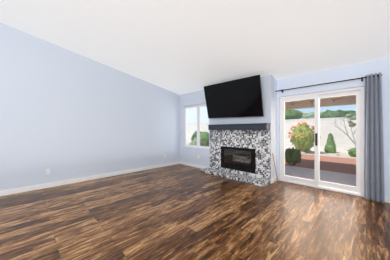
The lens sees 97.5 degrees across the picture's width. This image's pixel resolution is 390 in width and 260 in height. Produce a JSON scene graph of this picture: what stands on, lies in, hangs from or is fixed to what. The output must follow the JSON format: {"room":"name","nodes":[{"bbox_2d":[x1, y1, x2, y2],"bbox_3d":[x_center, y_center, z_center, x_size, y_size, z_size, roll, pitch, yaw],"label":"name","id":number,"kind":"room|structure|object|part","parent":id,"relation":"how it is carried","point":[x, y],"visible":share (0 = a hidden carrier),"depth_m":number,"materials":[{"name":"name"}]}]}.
{"room":"living room","nodes":[
{"label":"living room","id":0,"kind":"room"},
{"bbox_2d":[0,22,179,190],"bbox_3d":[-3.334,-0.730,3.596,0.200,3.919,8.050,0,0,45],"label":"wall","id":1,"kind":"structure","parent":0,"point":[66,114],"depth_m":3.94,"materials":[{"name":"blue paint"}]},
{"bbox_2d":[0,161,179,195],"bbox_3d":[-3.259,1.183,3.520,0.013,0.095,7.650,0,0,45],"label":"baseboard","id":2,"kind":"structure","parent":1,"relation":"attached to","point":[29,188],"depth_m":3.98,"materials":[{"name":"white wood"}]},
{"bbox_2d":[180,161,207,168],"bbox_3d":[-0.080,1.183,5.741,1.342,0.095,0.013,0,0,45],"label":"baseboard","id":3,"kind":"structure","parent":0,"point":[193,165],"depth_m":5.70,"materials":[{"name":"white wood"}]},
{"bbox_2d":[0,164,389,259],"bbox_3d":[-0.665,1.305,1.174,7.400,0.150,8.400,0,0,45],"label":"floor","id":4,"kind":"structure","parent":0,"point":[178,212],"depth_m":2.30,"materials":[{"name":"brown wood"}]},
{"bbox_2d":[201,123,270,186],"bbox_3d":[1.098,0.537,4.616,1.885,1.384,0.760,0,0,45],"label":"fireplace","id":5,"kind":"object","parent":4,"relation":"on","point":[240,152],"visible":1,"depth_m":4.39,"materials":[{"name":"tile"}]},
{"bbox_3d":[1.105,0.718,4.527,0.844,0.379,0.004,0,0,45],"label":"firebox glass","id":6,"kind":"part","parent":5,"relation":"part of","materials":[{"name":"black glass"}]},
{"bbox_2d":[0,0,389,94],"bbox_3d":[-0.682,-2.002,1.156,7.600,1.648,8.550,0,0,45],"label":"ceiling","id":7,"kind":"structure","parent":0,"point":[179,47],"depth_m":2.86,"materials":[{"name":"white paint"}]},
{"bbox_2d":[187,106,208,123],"bbox_3d":[1.633,-1.370,28.928,19.000,5.800,9.500,0,0,45],"label":"sky","id":8,"kind":"structure","parent":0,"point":[192,115],"depth_m":23.64,"materials":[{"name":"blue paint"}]},
{"bbox_2d":[180,74,273,182],"bbox_3d":[0.665,-0.070,5.148,3.260,2.600,0.200,0,0,45],"label":"wall","id":9,"kind":"structure","parent":0,"point":[189,154],"depth_m":5.17,"materials":[{"name":"blue paint"}]},
{"bbox_2d":[184,104,208,148],"bbox_3d":[0.071,-0.120,5.749,1.226,1.436,0.060,0,0,45],"label":"window","id":10,"kind":"structure","parent":9,"relation":"in","point":[194,126],"depth_m":5.70,"materials":[{"name":"white plastic"}]},
{"bbox_3d":[0.071,-0.120,5.749,1.140,1.350,0.050,0,0,45],"label":"window sash","id":11,"kind":"part","parent":10,"relation":"part of","materials":[{"name":"white plastic"}]},
{"bbox_2d":[204,75,263,117],"bbox_3d":[1.000,-0.816,4.521,1.660,0.935,0.273,2,16,45],"label":"tv","id":12,"kind":"object","parent":9,"relation":"attached to","point":[241,97],"visible":1,"depth_m":4.30,"materials":[{"name":"black plastic"}]},
{"bbox_2d":[274,78,276,177],"bbox_3d":[1.941,-0.070,4.260,0.200,2.600,0.350,0,0,45],"label":"wall","id":13,"kind":"structure","parent":0,"point":[275,121],"depth_m":4.12,"materials":[{"name":"blue paint"}]},
{"bbox_2d":[277,58,389,197],"bbox_3d":[3.458,-0.070,2.850,3.940,2.600,0.200,0,0,45],"label":"wall","id":14,"kind":"structure","parent":0,"point":[382,66],"depth_m":3.22,"materials":[{"name":"blue paint"}]},
{"bbox_2d":[279,86,363,196],"bbox_3d":[2.592,0.215,3.660,1.466,2.027,0.178,0,0,45],"label":"sliding door","id":15,"kind":"structure","parent":14,"relation":"in","point":[358,189],"depth_m":3.59,"materials":[{"name":"white plastic"}]},
{"bbox_3d":[2.359,0.203,3.884,0.607,1.765,0.006,0,0,45],"label":"panel glass","id":16,"kind":"part","parent":15,"relation":"part of","materials":[{"name":"clear glass"}]},
{"bbox_3d":[2.359,0.216,3.884,0.739,1.932,0.036,0,0,45],"label":"panel","id":17,"kind":"part","parent":15,"relation":"part of","materials":[{"name":"white plastic"}]},
{"bbox_3d":[2.559,0.200,3.612,0.036,0.260,0.063,0,0,45],"label":"handle","id":18,"kind":"part","parent":15,"relation":"part of","materials":[{"name":"black metal"}]},
{"bbox_3d":[2.865,0.203,3.454,0.577,1.765,0.006,0,0,45],"label":"panel glass","id":19,"kind":"part","parent":15,"relation":"part of","materials":[{"name":"clear glass"}]},
{"bbox_3d":[2.865,0.216,3.454,0.709,1.932,0.036,0,0,45],"label":"panel","id":20,"kind":"part","parent":15,"relation":"part of","materials":[{"name":"white plastic"}]},
{"bbox_2d":[275,72,384,202],"bbox_3d":[2.564,0.122,3.489,1.748,2.175,0.158,0,0,45],"label":"curtain","id":21,"kind":"object","parent":14,"relation":"hanging from","point":[374,170],"visible":1,"depth_m":2.93,"materials":[{"name":"grey fabric"}]},
{"bbox_3d":[2.568,-0.925,3.510,1.723,0.080,0.122,0,0,45],"label":"rod","id":22,"kind":"part","parent":21,"relation":"part of","materials":[{"name":"black metal"}]},
{"bbox_3d":[3.078,0.122,2.935,0.238,2.175,0.101,0,0,45],"label":"panel","id":23,"kind":"part","parent":21,"relation":"part of","materials":[{"name":"grey fabric"}]},
{"label":"outside","id":24,"kind":"structure","parent":0,"visible":0},
{"bbox_2d":[187,141,355,158],"bbox_3d":[10.409,1.430,17.197,60.000,0.200,29.680,0,0,45],"label":"ground","id":25,"kind":"structure","parent":24,"point":[323,153],"depth_m":9.68,"materials":[{"name":"beige gravel"}]},
{"bbox_2d":[191,131,201,140],"bbox_3d":[0.323,0.776,16.284,1.426,1.625,1.414,0,0,45],"label":"bush","id":26,"kind":"object","parent":25,"relation":"on","point":[194,135],"depth_m":15.81,"materials":[{"name":"green plant"}]},
{"bbox_2d":[187,117,355,151],"bbox_3d":[6.265,0.385,13.053,32.000,2.290,0.240,0,0,45],"label":"wall","id":27,"kind":"structure","parent":25,"relation":"on","point":[343,139],"depth_m":10.88,"materials":[{"name":"white paint"}]},
{"bbox_3d":[6.265,-0.730,13.053,32.000,0.060,0.240,0,0,45],"label":"block wall cap","id":28,"kind":"part","parent":27,"relation":"part of","materials":[{"name":"white concrete"}]},
{"bbox_2d":[285,147,300,165],"bbox_3d":[3.573,0.981,6.298,0.604,0.713,0.616,0,0,45],"label":"bush","id":29,"kind":"object","parent":25,"relation":"on","point":[288,156],"depth_m":6.12,"materials":[{"name":"green plant"}]},
{"bbox_2d":[285,109,302,119],"bbox_3d":[8.158,-0.284,15.316,2.860,3.242,2.845,0,0,45],"label":"tree","id":30,"kind":"object","parent":25,"relation":"on","point":[289,112],"depth_m":14.34,"materials":[{"name":"green plant"}]},
{"bbox_2d":[288,122,320,151],"bbox_3d":[6.352,0.421,10.005,1.637,1.826,1.488,0,0,45],"label":"bush","id":31,"kind":"object","parent":25,"relation":"on","point":[309,139],"depth_m":9.71,"materials":[{"name":"green leaf"},{"name":"bark"}]},
{"bbox_2d":[299,111,322,118],"bbox_3d":[9.396,-0.079,13.675,2.720,2.834,2.424,0,0,45],"label":"tree","id":32,"kind":"object","parent":25,"relation":"on","point":[308,116],"depth_m":13.19,"materials":[{"name":"green plant"}]},
{"bbox_2d":[285,154,355,174],"bbox_3d":[4.833,1.327,7.379,18.000,0.045,4.050,0,0,45],"label":"ground","id":33,"kind":"structure","parent":25,"relation":"on","point":[303,163],"depth_m":6.47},
{"bbox_2d":[190,138,204,145],"bbox_3d":[0.107,0.926,9.741,1.000,1.016,0.989,0,0,45],"label":"bush","id":34,"kind":"object","parent":33,"relation":"on","point":[195,142],"depth_m":9.47,"materials":[{"name":"green plant"}]},
{"bbox_2d":[200,131,208,146],"bbox_3d":[0.659,0.785,12.009,1.465,1.385,1.468,0,0,45],"label":"bush","id":35,"kind":"object","parent":33,"relation":"on","point":[204,136],"depth_m":11.47,"materials":[{"name":"green plant"}]},
{"bbox_2d":[285,165,355,186],"bbox_3d":[3.737,1.370,4.161,6.600,0.220,2.050,0,0,45],"label":"patio slab","id":36,"kind":"object","parent":25,"relation":"on","point":[344,178],"depth_m":4.74,"materials":[{"name":"concrete"}]},
{"bbox_2d":[285,95,355,109],"bbox_3d":[4.253,0.095,4.253,5.800,2.330,2.790,0,0,45],"label":"roof","id":37,"kind":"structure","parent":36,"relation":"on","point":[328,102],"depth_m":5.77,"materials":[{"name":"beige wood"}]},
{"bbox_2d":[301,150,352,156],"bbox_3d":[7.370,1.265,9.309,9.101,0.259,2.557,0,0,45],"label":"ground","id":38,"kind":"structure","parent":25,"relation":"on","point":[337,154],"depth_m":8.92,"materials":[{"name":"beige gravel"}]},
{"bbox_2d":[324,133,335,152],"bbox_3d":[7.918,0.874,9.982,0.580,1.409,0.586,0,0,45],"label":"bush","id":39,"kind":"object","parent":25,"relation":"on","point":[329,140],"depth_m":9.87,"materials":[{"name":"green plant"}]},
{"bbox_2d":[320,110,355,117],"bbox_3d":[10.456,-0.109,12.469,2.843,2.895,2.464,0,0,45],"label":"tree","id":40,"kind":"object","parent":25,"relation":"on","point":[329,113],"depth_m":11.95,"materials":[{"name":"green plant"}]},
{"bbox_2d":[330,114,355,146],"bbox_3d":[8.506,0.194,8.888,2.310,2.273,1.816,0,0,45],"label":"tree","id":41,"kind":"object","parent":25,"relation":"on","point":[347,116],"depth_m":9.17,"materials":[{"name":"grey plant"}]},
{"bbox_2d":[347,148,355,156],"bbox_3d":[8.047,1.117,8.410,0.860,0.578,0.717,0,0,45],"label":"bush","id":42,"kind":"object","parent":25,"relation":"on","point":[351,153],"depth_m":8.39,"materials":[{"name":"green plant"}]}
]}

